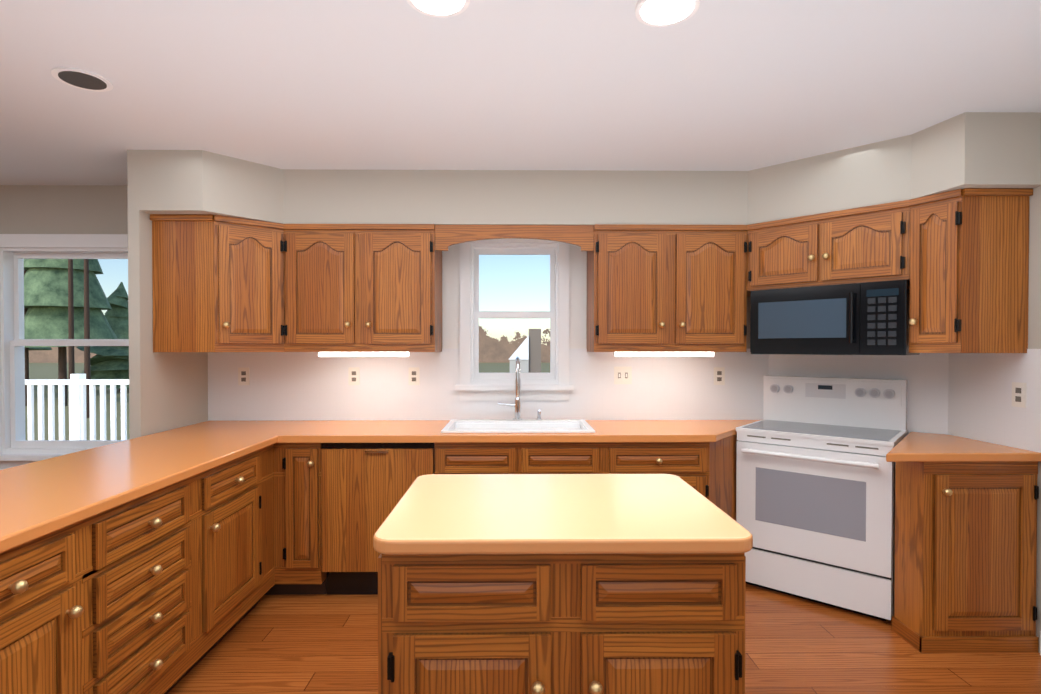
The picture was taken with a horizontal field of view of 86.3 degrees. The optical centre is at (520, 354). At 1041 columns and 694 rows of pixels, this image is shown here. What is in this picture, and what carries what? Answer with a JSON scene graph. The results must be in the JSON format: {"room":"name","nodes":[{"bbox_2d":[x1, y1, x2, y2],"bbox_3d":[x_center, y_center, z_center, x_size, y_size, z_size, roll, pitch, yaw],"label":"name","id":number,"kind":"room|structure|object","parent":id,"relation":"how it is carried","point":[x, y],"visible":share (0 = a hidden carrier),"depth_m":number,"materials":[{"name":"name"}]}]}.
{"room":"kitchen","nodes":[
{"label":"kitchen","id":0,"kind":"room"},
{"bbox_2d":[128,210,207,438],"bbox_3d":[-2.050,0.284,3.273,0.060,2.102,0.650,0,1,-1],"label":"wall","id":1,"kind":"structure","parent":0,"point":[168,390],"depth_m":3.02,"materials":[{"name":"beige paint"}]},
{"bbox_2d":[0,185,750,348],"bbox_3d":[-1.839,0.120,3.673,8.630,2.420,0.150,0,1,-1],"label":"wall","id":2,"kind":"structure","parent":0,"point":[63,209],"depth_m":3.57,"materials":[{"name":"beige paint"}]},
{"bbox_2d":[0,234,128,469],"bbox_3d":[-2.877,-0.015,3.628,0.987,1.515,0.215,0,1,-1],"label":"window","id":3,"kind":"structure","parent":2,"relation":"in","point":[17,448],"depth_m":3.62,"materials":[{"name":"white wood"}]},
{"bbox_2d":[150,214,284,351],"bbox_3d":[-1.700,-0.391,3.306,0.636,0.750,0.570,0,1,-1],"label":"upper cabinet","id":4,"kind":"object","parent":2,"relation":"attached to","point":[218,283],"visible":1,"depth_m":3.05,"materials":[{"name":"brown wood"}]},
{"bbox_2d":[283,224,441,351],"bbox_3d":[-0.949,-0.392,3.404,0.885,0.750,0.389,0,1,-1],"label":"upper cabinet","id":5,"kind":"object","parent":2,"relation":"attached to","point":[362,287],"visible":1,"depth_m":3.25,"materials":[{"name":"brown wood"}]},
{"bbox_2d":[319,352,408,356],"bbox_3d":[-0.941,-0.002,3.348,0.520,0.026,0.085,0,1,-1],"label":"under-cabinet light","id":6,"kind":"object","parent":5,"relation":"attached to","point":[349,354],"visible":1,"depth_m":3.31,"materials":[{"name":"white plastic"}]},
{"bbox_2d":[208,243,768,420],"bbox_3d":[0.152,-0.152,3.613,4.349,1.235,0.006,0,1,-1],"label":"backsplash","id":7,"kind":"structure","parent":2,"relation":"attached to","point":[298,386],"depth_m":3.61,"materials":[{"name":"paint"}]},
{"bbox_2d":[238,367,249,384],"bbox_3d":[-1.788,0.141,3.589,0.070,0.115,0.007,0,1,-1],"label":"electrical outlet","id":8,"kind":"object","parent":7,"relation":"attached to","point":[243,377],"visible":1,"depth_m":3.59,"materials":[{"name":"white plastic"}]},
{"bbox_2d":[348,367,359,384],"bbox_3d":[-1.079,0.141,3.596,0.070,0.115,0.007,0,1,-1],"label":"electrical outlet","id":9,"kind":"object","parent":7,"relation":"attached to","point":[353,375],"visible":1,"depth_m":3.59,"materials":[{"name":"white plastic"}]},
{"bbox_2d":[409,367,419,384],"bbox_3d":[-0.691,0.141,3.600,0.070,0.115,0.007,0,1,-1],"label":"electrical outlet","id":10,"kind":"object","parent":7,"relation":"attached to","point":[414,376],"visible":1,"depth_m":3.60,"materials":[{"name":"white plastic"}]},
{"bbox_2d":[614,367,631,383],"bbox_3d":[0.666,0.136,3.612,0.115,0.115,0.012,0,1,-1],"label":"light switch","id":11,"kind":"object","parent":7,"relation":"attached to","point":[622,375],"visible":1,"depth_m":3.61,"materials":[{"name":"white plastic"}]},
{"bbox_2d":[714,367,724,384],"bbox_3d":[1.296,0.141,3.621,0.070,0.115,0.007,0,1,-1],"label":"electrical outlet","id":12,"kind":"object","parent":7,"relation":"attached to","point":[719,375],"visible":1,"depth_m":3.62,"materials":[{"name":"white plastic"}]},
{"bbox_2d":[455,238,573,400],"bbox_3d":[-0.039,-0.246,3.655,0.760,1.087,0.215,0,1,-1],"label":"kitchen window","id":13,"kind":"structure","parent":2,"relation":"in","point":[476,385],"depth_m":3.60,"materials":[{"name":"white wood"}]},
{"bbox_2d":[587,224,746,351],"bbox_3d":[0.887,-0.392,3.423,0.908,0.750,0.389,0,1,-1],"label":"upper cabinet","id":14,"kind":"object","parent":2,"relation":"attached to","point":[666,288],"visible":1,"depth_m":3.27,"materials":[{"name":"brown wood"}]},
{"bbox_2d":[615,352,713,355],"bbox_3d":[0.869,-0.002,3.368,0.580,0.026,0.085,0,1,-1],"label":"under-cabinet light","id":15,"kind":"object","parent":14,"relation":"attached to","point":[664,353],"visible":1,"depth_m":3.33,"materials":[{"name":"white plastic"}]},
{"bbox_2d":[747,200,909,295],"bbox_3d":[1.831,-0.570,3.173,0.995,0.388,0.905,0,1,-1],"label":"upper cabinet","id":16,"kind":"object","parent":2,"relation":"attached to","point":[865,244],"visible":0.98,"depth_m":2.96,"materials":[{"name":"brown wood"}]},
{"bbox_2d":[750,280,919,354],"bbox_3d":[1.721,-0.186,3.087,0.757,0.370,0.414,1,1,44],"label":"microwave","id":17,"kind":"object","parent":16,"relation":"attached to","point":[869,318],"visible":1,"depth_m":2.92,"materials":[{"name":"black plastic"}]},
{"bbox_2d":[0,0,1040,185],"bbox_3d":[-1.802,-1.108,0.083,8.630,0.120,7.300,0,1,-1],"label":"ceiling","id":18,"kind":"structure","parent":0,"point":[708,85],"depth_m":2.18,"materials":[{"name":"white paint"}]},
{"bbox_2d":[51,67,112,91],"bbox_3d":[-1.703,-1.068,2.160,0.190,0.007,0.190,0,1,-1],"label":"recessed light","id":19,"kind":"object","parent":18,"relation":"in","point":[81,79],"visible":1,"depth_m":2.15,"materials":[{"name":"white"}]},
{"bbox_2d":[407,0,469,17],"bbox_3d":[-0.245,-1.059,1.644,0.190,0.013,0.190,0,1,-1],"label":"recessed light","id":20,"kind":"object","parent":18,"relation":"in","point":[442,8],"visible":0.96,"depth_m":1.68,"materials":[{"name":"white"}]},
{"bbox_2d":[127,112,1040,224],"bbox_3d":[0.127,-0.923,3.026,4.410,0.318,1.160,0,1,-1],"label":"bulkhead","id":21,"kind":"object","parent":18,"relation":"attached to","point":[964,150],"visible":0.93,"depth_m":3.20,"materials":[{"name":"beige paint"}]},
{"bbox_2d":[435,225,593,250],"bbox_3d":[-0.035,-0.690,3.287,0.936,0.150,0.020,0,1,-1],"label":"window valance","id":22,"kind":"object","parent":21,"relation":"attached to","point":[447,236],"visible":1,"depth_m":3.28,"materials":[{"name":"brown wood"}]},
{"bbox_2d":[635,0,699,26],"bbox_3d":[0.447,-1.060,1.695,0.190,0.013,0.190,0,1,-1],"label":"recessed light","id":23,"kind":"object","parent":18,"relation":"in","point":[659,13],"visible":0.92,"depth_m":1.70,"materials":[{"name":"white"}]},
{"bbox_2d":[167,583,1040,693],"bbox_3d":[-1.802,1.432,0.113,8.630,0.120,7.300,0,1,-1],"label":"floor","id":24,"kind":"structure","parent":0,"point":[302,644],"depth_m":2.46,"materials":[{"name":"brown wood"}]},
{"bbox_2d":[0,515,95,693],"bbox_3d":[-1.615,0.924,1.414,0.630,0.864,0.513,0,1,-1],"label":"base cabinet","id":25,"kind":"object","parent":24,"relation":"on","point":[48,582],"depth_m":1.54,"materials":[{"name":"brown wood"}]},
{"bbox_2d":[96,472,203,693],"bbox_3d":[-1.621,0.918,1.962,0.630,0.864,0.585,0,1,-1],"label":"base cabinet","id":26,"kind":"object","parent":24,"relation":"on","point":[163,590],"depth_m":1.96,"materials":[{"name":"brown wood"}]},
{"bbox_2d":[204,448,263,656],"bbox_3d":[-1.627,0.911,2.525,0.630,0.864,0.540,0,1,-1],"label":"base cabinet","id":27,"kind":"object","parent":24,"relation":"on","point":[233,490],"depth_m":2.54,"materials":[{"name":"brown wood"}]},
{"bbox_2d":[264,444,275,594],"bbox_3d":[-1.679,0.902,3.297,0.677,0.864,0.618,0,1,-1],"label":"base cabinet","id":28,"kind":"object","parent":24,"relation":"on","point":[272,591],"depth_m":3.01,"materials":[{"name":"brown wood"}]},
{"bbox_2d":[0,432,279,552],"bbox_3d":[-1.641,0.468,1.714,0.720,0.039,2.460,0,1,-1],"label":"countertop","id":29,"kind":"structure","parent":28,"relation":"on","point":[40,498],"depth_m":2.06,"materials":[{"name":"orange laminate"}]},
{"bbox_2d":[163,420,759,442],"bbox_3d":[-0.209,0.449,3.294,3.617,0.039,0.643,0,1,-1],"label":"countertop","id":30,"kind":"structure","parent":28,"relation":"on","point":[291,431],"depth_m":3.12,"materials":[{"name":"orange laminate"}]},
{"bbox_2d":[441,419,594,432],"bbox_3d":[-0.015,0.441,3.301,0.850,0.049,0.490,0,1,-1],"label":"sink","id":31,"kind":"object","parent":30,"relation":"in","point":[514,426],"visible":0.77,"depth_m":3.46,"materials":[{"name":"white ceramic"}]},
{"bbox_2d":[498,356,541,420],"bbox_3d":[-0.002,0.213,3.433,0.282,0.404,0.209,0,1,-1],"label":"faucet","id":32,"kind":"object","parent":30,"relation":"on","point":[516,404],"visible":1,"depth_m":3.49,"materials":[{"name":"silver metal"}]},
{"bbox_2d":[273,443,326,594],"bbox_3d":[-1.213,0.902,3.302,0.255,0.864,0.618,0,1,-1],"label":"base cabinet","id":33,"kind":"object","parent":24,"relation":"on","point":[297,466],"depth_m":3.00,"materials":[{"name":"brown wood"}]},
{"bbox_2d":[321,443,434,594],"bbox_3d":[-0.778,0.903,3.302,0.607,0.863,0.627,0,1,-1],"label":"dishwasher","id":34,"kind":"object","parent":24,"relation":"on","point":[365,487],"visible":0.54,"depth_m":3.00,"materials":[{"name":"brown wood"}]},
{"bbox_2d":[434,442,535,473],"bbox_3d":[-0.206,0.902,3.313,0.530,0.864,0.618,0,1,-1],"label":"base cabinet","id":35,"kind":"object","parent":24,"relation":"on","point":[519,457],"depth_m":3.00,"materials":[{"name":"brown wood"}]},
{"bbox_2d":[373,474,752,693],"bbox_3d":[0.105,0.901,1.709,0.962,0.905,0.740,0,1,-1],"label":"kitchen island","id":36,"kind":"object","parent":24,"relation":"on","point":[561,583],"visible":1,"depth_m":1.39,"materials":[{"name":"brown wood"}]},
{"bbox_2d":[536,442,607,473],"bbox_3d":[0.181,0.902,3.317,0.537,0.864,0.618,0,1,-1],"label":"base cabinet","id":37,"kind":"object","parent":24,"relation":"on","point":[551,457],"depth_m":3.01,"materials":[{"name":"brown wood"}]},
{"bbox_2d":[608,442,715,504],"bbox_3d":[0.739,0.902,3.323,0.580,0.864,0.618,0,1,-1],"label":"base cabinet","id":38,"kind":"object","parent":24,"relation":"on","point":[707,470],"depth_m":3.01,"materials":[{"name":"brown wood"}]},
{"bbox_2d":[716,434,737,520],"bbox_3d":[1.316,0.902,3.339,0.573,0.864,0.597,0,1,-1],"label":"base cabinet","id":39,"kind":"object","parent":24,"relation":"on","point":[726,449],"depth_m":3.17,"materials":[{"name":"brown wood"}]},
{"bbox_2d":[736,375,907,620],"bbox_3d":[1.693,0.739,3.150,0.765,1.195,0.613,1,1,41],"label":"range","id":40,"kind":"object","parent":24,"relation":"on","point":[815,493],"visible":0.98,"depth_m":3.00,"materials":[{"name":"white enameled metal"},{"name":"glass"}]},
{"bbox_2d":[892,462,1038,652],"bbox_3d":[2.066,0.908,2.787,0.530,0.865,0.680,0,1,-1],"label":"base cabinet","id":41,"kind":"object","parent":24,"relation":"on","point":[965,553],"visible":0.98,"depth_m":2.49,"materials":[{"name":"brown wood"}]},
{"bbox_2d":[886,432,1040,461],"bbox_3d":[1.977,0.455,2.794,0.709,0.039,0.648,0,1,-1],"label":"countertop","id":42,"kind":"structure","parent":41,"relation":"on","point":[920,447],"depth_m":2.51,"materials":[{"name":"orange laminate"}]},
{"bbox_2d":[768,353,948,434],"bbox_3d":[1.978,0.449,3.331,0.934,1.770,0.015,1,1,41],"label":"backsplash","id":43,"kind":"structure","parent":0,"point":[926,375],"depth_m":3.14,"materials":[{"name":"painted drywall"}]},
{"bbox_2d":[1028,186,1040,652],"bbox_3d":[2.438,0.162,0.143,0.150,2.420,7.000,0,1,-1],"label":"wall","id":44,"kind":"structure","parent":0,"point":[1034,312],"depth_m":2.52,"materials":[{"name":"beige paint"}]},
{"bbox_2d":[909,188,1032,352],"bbox_3d":[2.107,-0.383,2.634,0.454,0.750,0.206,0,1,-1],"label":"upper cabinet","id":45,"kind":"object","parent":44,"relation":"attached to","point":[969,264],"visible":1,"depth_m":2.55,"materials":[{"name":"brown wood"}]},
{"bbox_2d":[948,349,1040,452],"bbox_3d":[2.329,0.220,3.060,0.006,0.505,1.154,0,1,-1],"label":"backsplash","id":46,"kind":"structure","parent":44,"relation":"attached to","point":[981,407],"depth_m":2.72,"materials":[{"name":"painted drywall"}]},
{"bbox_2d":[1012,382,1026,407],"bbox_3d":[2.327,0.188,2.592,0.007,0.115,0.070,0,1,-1],"label":"electrical outlet","id":47,"kind":"object","parent":46,"relation":"attached to","point":[1019,393],"visible":1,"depth_m":2.59,"materials":[{"name":"white plastic"}]},
{"label":"outside","id":48,"kind":"structure","parent":0,"visible":0},
{"bbox_2d":[25,363,549,439],"bbox_3d":[-0.849,0.911,83.778,180.000,0.150,159.700,0,1,-1],"label":"ground","id":49,"kind":"structure","parent":48,"point":[43,370],"depth_m":19.67,"materials":[{"name":"green plant"}]},
{"bbox_2d":[24,270,28,405],"bbox_3d":[-15.752,-4.374,16.706,4.622,12.000,3.244,0,1,-1],"label":"trees","id":50,"kind":"object","parent":49,"relation":"on","point":[26,359],"visible":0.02,"depth_m":17.42,"materials":[{"name":"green plant"}]},
{"bbox_2d":[29,347,51,349],"bbox_3d":[-18.322,-5.908,19.475,3.743,15.003,3.707,0,1,-1],"label":"trees","id":51,"kind":"object","parent":49,"relation":"on","point":[39,348],"visible":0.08,"depth_m":19.79,"materials":[{"name":"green plant"}]},
{"bbox_2d":[24,259,117,405],"bbox_3d":[-14.407,-6.384,17.561,2.794,16.001,2.829,0,1,-1],"label":"trees","id":52,"kind":"object","parent":49,"relation":"on","point":[46,295],"visible":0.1,"depth_m":16.73,"materials":[{"name":"green plant"}]},
{"bbox_2d":[68,259,74,378],"bbox_3d":[-12.558,-5.039,15.377,4.324,13.362,3.598,0,1,-1],"label":"trees","id":53,"kind":"object","parent":49,"relation":"on","point":[71,364],"visible":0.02,"depth_m":15.43,"materials":[{"name":"brown plant"}]},
{"bbox_2d":[84,259,90,417],"bbox_3d":[-11.224,-3.845,14.310,4.848,11.000,3.836,0,1,-1],"label":"trees","id":54,"kind":"object","parent":49,"relation":"on","point":[87,371],"visible":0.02,"depth_m":14.45,"materials":[{"name":"brown plant"}]},
{"bbox_2d":[76,282,128,390],"bbox_3d":[-16.925,-0.757,23.529,2.970,4.606,2.928,0,1,-1],"label":"trees","id":55,"kind":"object","parent":49,"relation":"on","point":[109,362],"visible":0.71,"depth_m":22.81,"materials":[{"name":"green plant"}]},
{"bbox_2d":[29,326,549,362],"bbox_3d":[-35.729,-4.728,72.192,210.000,11.500,6.000,0,1,-1],"label":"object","id":56,"kind":"object","parent":49,"relation":"on","point":[496,350],"depth_m":69.58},
{"bbox_2d":[508,329,540,372],"bbox_3d":[0.175,0.208,24.623,1.400,2.650,2.100,0,1,-1],"label":"shed","id":57,"kind":"object","parent":49,"relation":"on","point":[528,351],"visible":0.59,"depth_m":23.81,"materials":[{"name":"grey"}]},
{"bbox_3d":[-4.422,1.566,5.338,6.200,0.390,3.100,0,1,-1],"label":"deck","id":58,"kind":"object","parent":49,"relation":"on","visible":0},
{"bbox_2d":[25,374,128,439],"bbox_3d":[-4.427,0.794,6.779,6.220,1.120,0.116,0,1,-1],"label":"deck railing","id":59,"kind":"object","parent":58,"relation":"on","point":[77,383],"visible":0.17,"depth_m":6.75,"materials":[{"name":"white wood"}]}
]}

